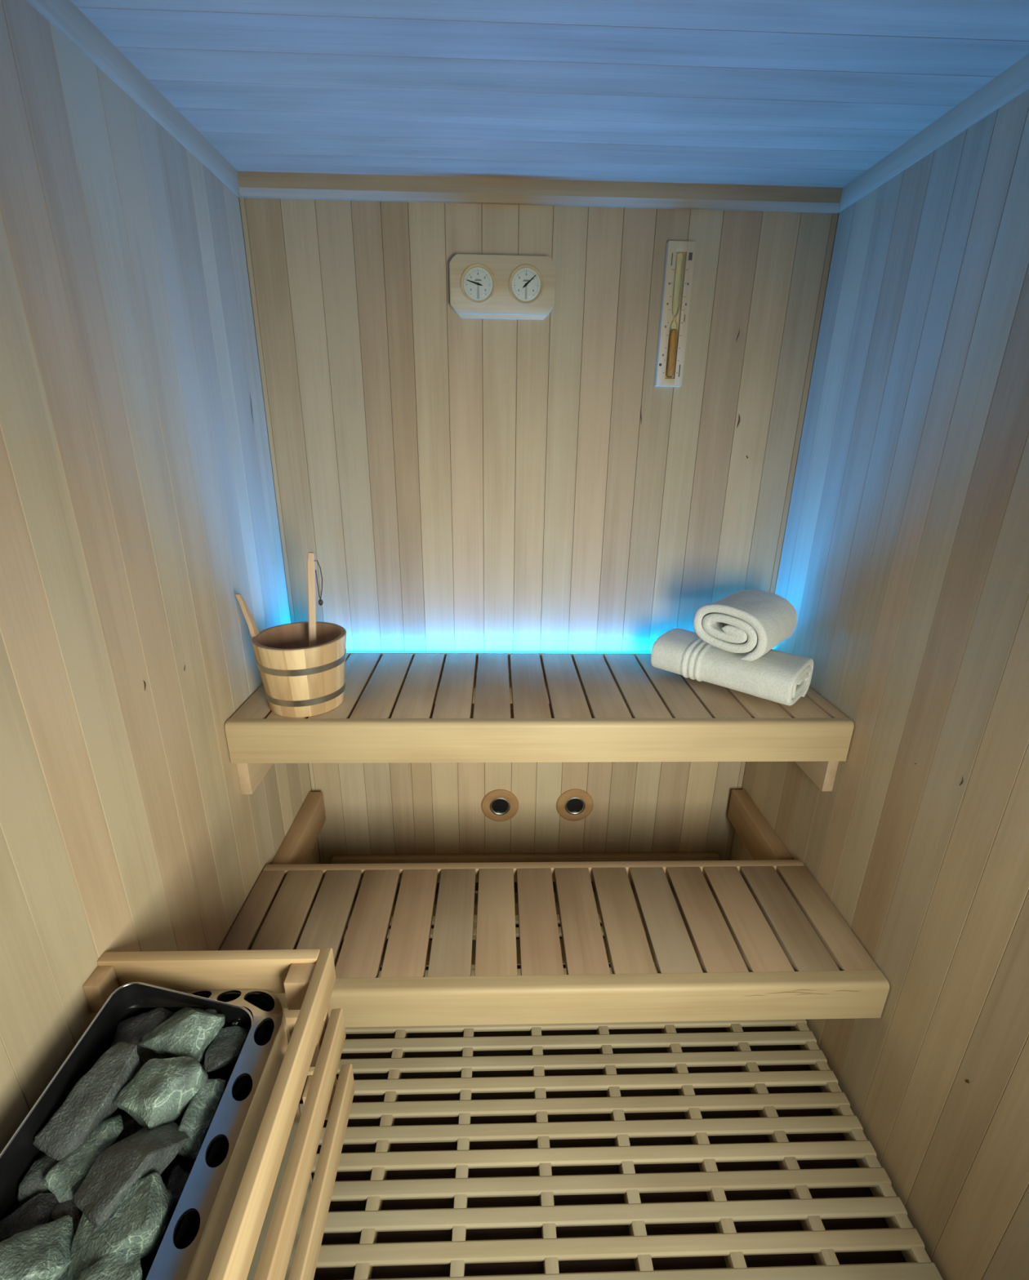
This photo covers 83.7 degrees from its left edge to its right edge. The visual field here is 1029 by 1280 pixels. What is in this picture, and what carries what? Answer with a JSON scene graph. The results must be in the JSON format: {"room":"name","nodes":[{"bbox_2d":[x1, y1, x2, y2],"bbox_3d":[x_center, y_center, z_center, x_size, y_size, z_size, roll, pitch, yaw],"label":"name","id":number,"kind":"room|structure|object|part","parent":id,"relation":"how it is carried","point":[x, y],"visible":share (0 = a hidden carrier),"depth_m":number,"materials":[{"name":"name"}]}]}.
{"room":"spa","nodes":[
{"label":"spa","id":0,"kind":"room"},
{"bbox_2d":[0,0,319,1153],"bbox_3d":[-0.637,0.204,0.737,0.040,2.055,1.929,0,20,-2],"label":"wall","id":1,"kind":"structure","parent":0,"point":[137,494],"depth_m":0.89,"materials":[{"name":"brown wood"}]},
{"bbox_2d":[26,0,240,196],"bbox_3d":[-0.599,-0.714,0.406,0.012,0.042,1.917,0,20,-2],"label":"trim","id":2,"kind":"structure","parent":1,"relation":"attached to","point":[64,15],"depth_m":0.91,"materials":[{"name":"brown wood"}]},
{"bbox_2d":[82,947,355,1279],"bbox_3d":[-0.439,0.717,0.656,0.354,0.314,0.582,0,20,-2],"label":"guard","id":3,"kind":"object","parent":1,"relation":"attached to","point":[308,1070],"visible":0.66,"depth_m":0.81,"materials":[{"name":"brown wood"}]},
{"bbox_2d":[238,196,839,863],"bbox_3d":[0.055,-0.119,1.675,1.460,2.055,0.040,0,20,-2],"label":"wall","id":4,"kind":"structure","parent":0,"point":[453,484],"depth_m":1.52,"materials":[{"name":"brown wood"}]},
{"bbox_2d":[481,789,518,821],"bbox_3d":[-0.047,0.543,1.881,0.122,0.122,0.008,0,20,-2],"label":"air vent","id":5,"kind":"object","parent":4,"relation":"in","point":[497,805],"visible":1,"depth_m":1.88,"materials":[{"name":"brown wood"}]},
{"bbox_2d":[491,799,507,812],"bbox_3d":[-0.047,0.543,1.882,0.054,0.054,0.004,0,20,-2],"label":"grille","id":6,"kind":"object","parent":5,"relation":"attached to","point":[497,805],"depth_m":1.88,"materials":[{"name":"black metal"}]},
{"bbox_2d":[448,253,555,319],"bbox_3d":[-0.029,-0.844,1.375,0.250,0.129,0.038,0,20,-2],"label":"thermometer hygrometer","id":7,"kind":"object","parent":4,"relation":"attached to","point":[482,286],"visible":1,"depth_m":1.36,"materials":[{"name":"brown wood"}]},
{"bbox_2d":[331,852,719,863],"bbox_3d":[0.044,0.744,1.948,1.308,0.035,0.022,0,20,-2],"label":"trim","id":8,"kind":"structure","parent":4,"relation":"attached to","point":[625,856],"depth_m":1.94,"materials":[{"name":"brown wood"}]},
{"bbox_2d":[224,652,853,794],"bbox_3d":[0.059,0.200,1.519,1.400,0.199,0.465,0,20,-2],"label":"bench","id":9,"kind":"object","parent":4,"relation":"attached to","point":[602,707],"visible":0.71,"depth_m":1.31,"materials":[{"name":"brown wood"}]},
{"bbox_3d":[-0.628,0.206,1.515,0.026,0.172,0.439,0,20,-2],"label":"support rail","id":10,"kind":"part","parent":9,"relation":"part of","materials":[{"name":"brown wood"}]},
{"bbox_2d":[235,593,346,717],"bbox_3d":[-0.484,0.023,1.308,0.202,0.261,0.202,18,26,40],"label":"bucket","id":11,"kind":"object","parent":9,"relation":"on","point":[300,680],"visible":0.99,"depth_m":1.26,"materials":[{"name":"brown wood"}]},
{"bbox_2d":[306,551,323,646],"bbox_3d":[-0.474,-0.032,1.296,0.066,0.327,0.078,14,23,32],"label":"ladle","id":12,"kind":"object","parent":11,"relation":"in","point":[311,562],"visible":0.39,"depth_m":1.28,"materials":[{"name":"brown wood"}]},
{"bbox_3d":[-0.459,-0.058,1.306,0.038,0.286,0.015,0,20,-2],"label":"handle","id":13,"kind":"part","parent":12,"relation":"part of","materials":[{"name":"brown wood"}]},
{"bbox_3d":[0.054,0.060,1.684,1.393,0.045,0.012,0,20,-2],"label":"rail","id":14,"kind":"part","parent":9,"relation":"part of","materials":[{"name":"brown wood"}]},
{"bbox_3d":[0.066,0.226,1.294,1.393,0.098,0.024,0,20,-2],"label":"rail","id":15,"kind":"part","parent":9,"relation":"part of","materials":[{"name":"brown wood"}]},
{"bbox_2d":[650,627,813,705],"bbox_3d":[0.543,0.061,1.454,0.355,0.110,0.180,17,25,38],"label":"rolled towel","id":16,"kind":"object","parent":9,"relation":"on","point":[782,677],"visible":0.86,"depth_m":1.38,"materials":[{"name":"white fabric"}]},
{"bbox_2d":[693,589,796,661],"bbox_3d":[0.567,-0.045,1.405,0.177,0.119,0.218,17,25,39],"label":"rolled towel","id":17,"kind":"object","parent":16,"relation":"on","point":[742,621],"visible":1,"depth_m":1.34,"materials":[{"name":"white fabric"}]},
{"bbox_3d":[0.745,0.210,1.557,0.026,0.172,0.439,0,20,-2],"label":"support rail","id":18,"kind":"part","parent":9,"relation":"part of","materials":[{"name":"brown wood"}]},
{"bbox_2d":[237,170,842,213],"bbox_3d":[0.071,-1.028,1.321,1.388,0.043,0.021,0,20,-2],"label":"trim","id":19,"kind":"structure","parent":4,"relation":"attached to","point":[253,184],"depth_m":1.31,"materials":[{"name":"brown wood"}]},
{"bbox_2d":[219,789,888,1027],"bbox_3d":[0.058,0.640,1.512,1.400,0.133,0.728,0,20,-2],"label":"bench","id":20,"kind":"object","parent":4,"relation":"attached to","point":[758,939],"visible":0.89,"depth_m":1.27,"materials":[{"name":"brown wood"}]},
{"bbox_3d":[-0.620,0.644,1.514,0.045,0.106,0.688,0,20,-2],"label":"support rail","id":21,"kind":"part","parent":20,"relation":"part of","materials":[{"name":"brown wood"}]},
{"bbox_3d":[0.059,0.602,1.490,1.393,0.045,0.025,0,20,-2],"label":"rail","id":22,"kind":"part","parent":20,"relation":"part of","materials":[{"name":"brown wood"}]},
{"bbox_3d":[0.068,0.737,1.179,1.393,0.093,0.034,0,20,-2],"label":"rail","id":23,"kind":"part","parent":20,"relation":"part of","materials":[{"name":"brown wood"}]},
{"bbox_3d":[0.735,0.648,1.556,0.045,0.106,0.688,0,20,-2],"label":"support rail","id":24,"kind":"part","parent":20,"relation":"part of","materials":[{"name":"brown wood"}]},
{"bbox_2d":[555,788,593,821],"bbox_3d":[0.199,0.544,1.889,0.122,0.122,0.008,0,20,-2],"label":"air vent","id":25,"kind":"object","parent":4,"relation":"in","point":[575,804],"visible":1,"depth_m":1.89,"materials":[{"name":"brown wood"}]},
{"bbox_2d":[566,799,582,812],"bbox_3d":[0.199,0.544,1.889,0.054,0.054,0.004,0,20,-2],"label":"grille","id":26,"kind":"object","parent":25,"relation":"attached to","point":[572,805],"depth_m":1.89,"materials":[{"name":"black metal"}]},
{"bbox_2d":[653,240,696,386],"bbox_3d":[0.394,-0.794,1.411,0.066,0.314,0.025,0,20,-2],"label":"timer","id":27,"kind":"object","parent":4,"relation":"attached to","point":[679,255],"visible":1,"depth_m":1.40,"materials":[{"name":"brown wood"}]},
{"bbox_2d":[70,0,1028,187],"bbox_3d":[0.095,-0.756,0.428,1.460,0.040,1.947,0,20,-2],"label":"ceiling","id":28,"kind":"structure","parent":0,"point":[805,93],"depth_m":0.93,"materials":[{"name":"wood"}]},
{"bbox_2d":[298,880,906,1279],"bbox_3d":[0.073,1.207,0.964,1.460,0.030,2.247,0,20,-2],"label":"floor","id":29,"kind":"structure","parent":0,"point":[885,1256],"depth_m":1.20,"materials":[{"name":"black"}]},
{"bbox_2d":[299,888,942,1279],"bbox_3d":[0.066,1.123,1.090,1.383,0.045,1.700,0,20,-2],"label":"duckboard","id":30,"kind":"object","parent":29,"relation":"on","point":[900,1235],"visible":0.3,"depth_m":1.18,"materials":[{"name":"brown wood"}]},
{"bbox_2d":[0,982,312,1279],"bbox_3d":[-0.472,0.861,0.757,0.276,0.656,0.452,0,20,-2],"label":"heater","id":31,"kind":"object","parent":30,"relation":"on","point":[188,1249],"depth_m":0.70,"materials":[{"name":"metal"}]},
{"bbox_3d":[-0.488,0.621,0.577,0.080,0.060,0.065,-10,22,-28],"label":"heater stone","id":32,"kind":"part","parent":31,"relation":"part of","materials":[{"name":"stone"}]},
{"bbox_3d":[-0.532,0.615,0.662,0.042,0.034,0.062,0,20,-2],"label":"heater stone","id":33,"kind":"part","parent":31,"relation":"part of","materials":[{"name":"stone"}]},
{"bbox_3d":[-0.445,0.649,0.576,0.031,0.031,0.053,7,20,17],"label":"heater stone","id":34,"kind":"part","parent":31,"relation":"part of","materials":[{"name":"stone"}]},
{"bbox_3d":[-0.519,0.570,0.714,0.052,0.058,0.123,6,20,15],"label":"heater stone","id":35,"kind":"part","parent":31,"relation":"part of","materials":[{"name":"stone"}]},
{"bbox_3d":[-0.400,0.641,0.565,0.060,0.040,0.051,-14,24,-36],"label":"heater stone","id":36,"kind":"part","parent":31,"relation":"part of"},
{"bbox_3d":[-0.416,0.623,0.608,0.090,0.060,0.063,-7,21,-21],"label":"heater stone","id":37,"kind":"part","parent":31,"relation":"part of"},
{"bbox_3d":[-0.529,0.649,0.771,0.050,0.050,0.079,7,20,17],"label":"heater stone","id":38,"kind":"part","parent":31,"relation":"part of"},
{"bbox_3d":[-0.524,0.560,0.814,0.077,0.050,0.062,-4,20,-13],"label":"heater stone","id":39,"kind":"part","parent":31,"relation":"part of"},
{"bbox_3d":[-0.417,0.700,0.664,0.052,0.046,0.050,0,20,-2],"label":"heater stone","id":40,"kind":"part","parent":31,"relation":"part of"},
{"bbox_3d":[-0.478,0.651,0.764,0.044,0.052,0.052,16,24,36],"label":"heater stone","id":41,"kind":"part","parent":31,"relation":"part of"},
{"bbox_3d":[-0.445,0.569,0.729,0.074,0.054,0.084,10,22,25],"label":"heater stone","id":42,"kind":"part","parent":31,"relation":"part of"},
{"bbox_3d":[-0.423,0.672,0.713,0.048,0.052,0.048,-6,21,-18],"label":"heater stone","id":43,"kind":"part","parent":31,"relation":"part of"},
{"bbox_3d":[-0.387,0.634,0.668,0.033,0.031,0.045,-6,21,-19],"label":"heater stone","id":44,"kind":"part","parent":31,"relation":"part of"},
{"bbox_3d":[-0.463,0.545,0.800,0.102,0.057,0.070,4,20,9],"label":"heater stone","id":45,"kind":"part","parent":31,"relation":"part of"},
{"bbox_3d":[-0.383,0.645,0.696,0.027,0.026,0.050,0,20,-2],"label":"heater stone","id":46,"kind":"part","parent":31,"relation":"part of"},
{"bbox_3d":[-0.420,0.655,0.768,0.048,0.054,0.044,11,22,28],"label":"heater stone","id":47,"kind":"part","parent":31,"relation":"part of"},
{"bbox_3d":[-0.397,0.596,0.724,0.038,0.038,0.092,0,20,-2],"label":"heater stone","id":48,"kind":"part","parent":31,"relation":"part of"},
{"bbox_3d":[-0.433,0.597,0.788,0.022,0.027,0.030,0,20,-2],"label":"heater stone","id":49,"kind":"part","parent":31,"relation":"part of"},
{"bbox_3d":[-0.439,0.553,0.828,0.029,0.033,0.039,0,20,-2],"label":"heater stone","id":50,"kind":"part","parent":31,"relation":"part of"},
{"bbox_3d":[-0.415,0.636,0.823,0.046,0.068,0.046,4,20,9],"label":"heater stone","id":51,"kind":"part","parent":31,"relation":"part of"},
{"bbox_3d":[-0.400,0.573,0.811,0.048,0.043,0.087,0,20,-2],"label":"heater stone","id":52,"kind":"part","parent":31,"relation":"part of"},
{"bbox_3d":[-0.533,0.693,0.657,0.054,0.054,0.045,0,20,-2],"label":"heater stone","id":53,"kind":"object","parent":31,"relation":"in","visible":0},
{"bbox_2d":[0,1191,57,1242],"bbox_3d":[-0.527,0.636,0.627,0.059,0.042,0.046,0,20,-2],"label":"stone","id":54,"kind":"object","parent":53,"relation":"on","point":[37,1211],"visible":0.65,"depth_m":0.62,"materials":[{"name":"stone"}]},
{"bbox_3d":[-0.469,0.701,0.656,0.053,0.053,0.055,0,20,-2],"label":"heater stone","id":55,"kind":"object","parent":31,"relation":"in","visible":0},
{"bbox_2d":[43,1114,189,1234],"bbox_3d":[-0.466,0.613,0.663,0.123,0.090,0.129,11,22,26],"label":"stone","id":56,"kind":"object","parent":55,"relation":"on","point":[147,1151],"depth_m":0.64,"materials":[{"name":"stone"}]},
{"bbox_3d":[-0.489,0.641,0.643,0.045,0.050,0.056,9,21,23],"label":"heater stone","id":57,"kind":"part","parent":56,"relation":"part of","materials":[{"name":"stone"}]},
{"bbox_3d":[-0.497,0.609,0.674,0.042,0.044,0.086,6,20,15],"label":"heater stone","id":58,"kind":"part","parent":56,"relation":"part of","materials":[{"name":"stone"}]},
{"bbox_3d":[-0.479,0.632,0.811,0.047,0.055,0.052,0,20,-2],"label":"heater stone","id":59,"kind":"object","parent":31,"relation":"in","visible":0},
{"bbox_2d":[137,1047,168,1067],"bbox_3d":[-0.506,0.577,0.789,0.076,0.050,0.055,0,20,-2],"label":"stone","id":60,"kind":"object","parent":59,"relation":"on","point":[144,1054],"visible":0.23,"depth_m":0.78,"materials":[{"name":"stone"}]},
{"bbox_3d":[-0.479,0.671,0.719,0.051,0.052,0.048,0,20,-2],"label":"heater stone","id":61,"kind":"object","parent":31,"relation":"in","visible":0},
{"bbox_2d":[114,1118,136,1143],"bbox_3d":[-0.477,0.616,0.703,0.028,0.031,0.046,-12,23,-32],"label":"stone","id":62,"kind":"object","parent":61,"relation":"on","point":[130,1126],"visible":0.34,"depth_m":0.71,"materials":[{"name":"stone"}]},
{"bbox_2d":[729,88,1028,1279],"bbox_3d":[0.802,0.208,0.781,0.040,2.055,1.929,0,20,-2],"label":"wall","id":63,"kind":"structure","parent":0,"point":[903,571],"depth_m":1.06,"materials":[{"name":"brown wood"}]},
{"bbox_2d":[837,53,1028,213],"bbox_3d":[0.789,-0.710,0.449,0.012,0.042,1.917,0,20,-2],"label":"trim","id":64,"kind":"structure","parent":63,"relation":"attached to","point":[1012,82],"depth_m":1.02,"materials":[{"name":"brown wood"}]}
]}

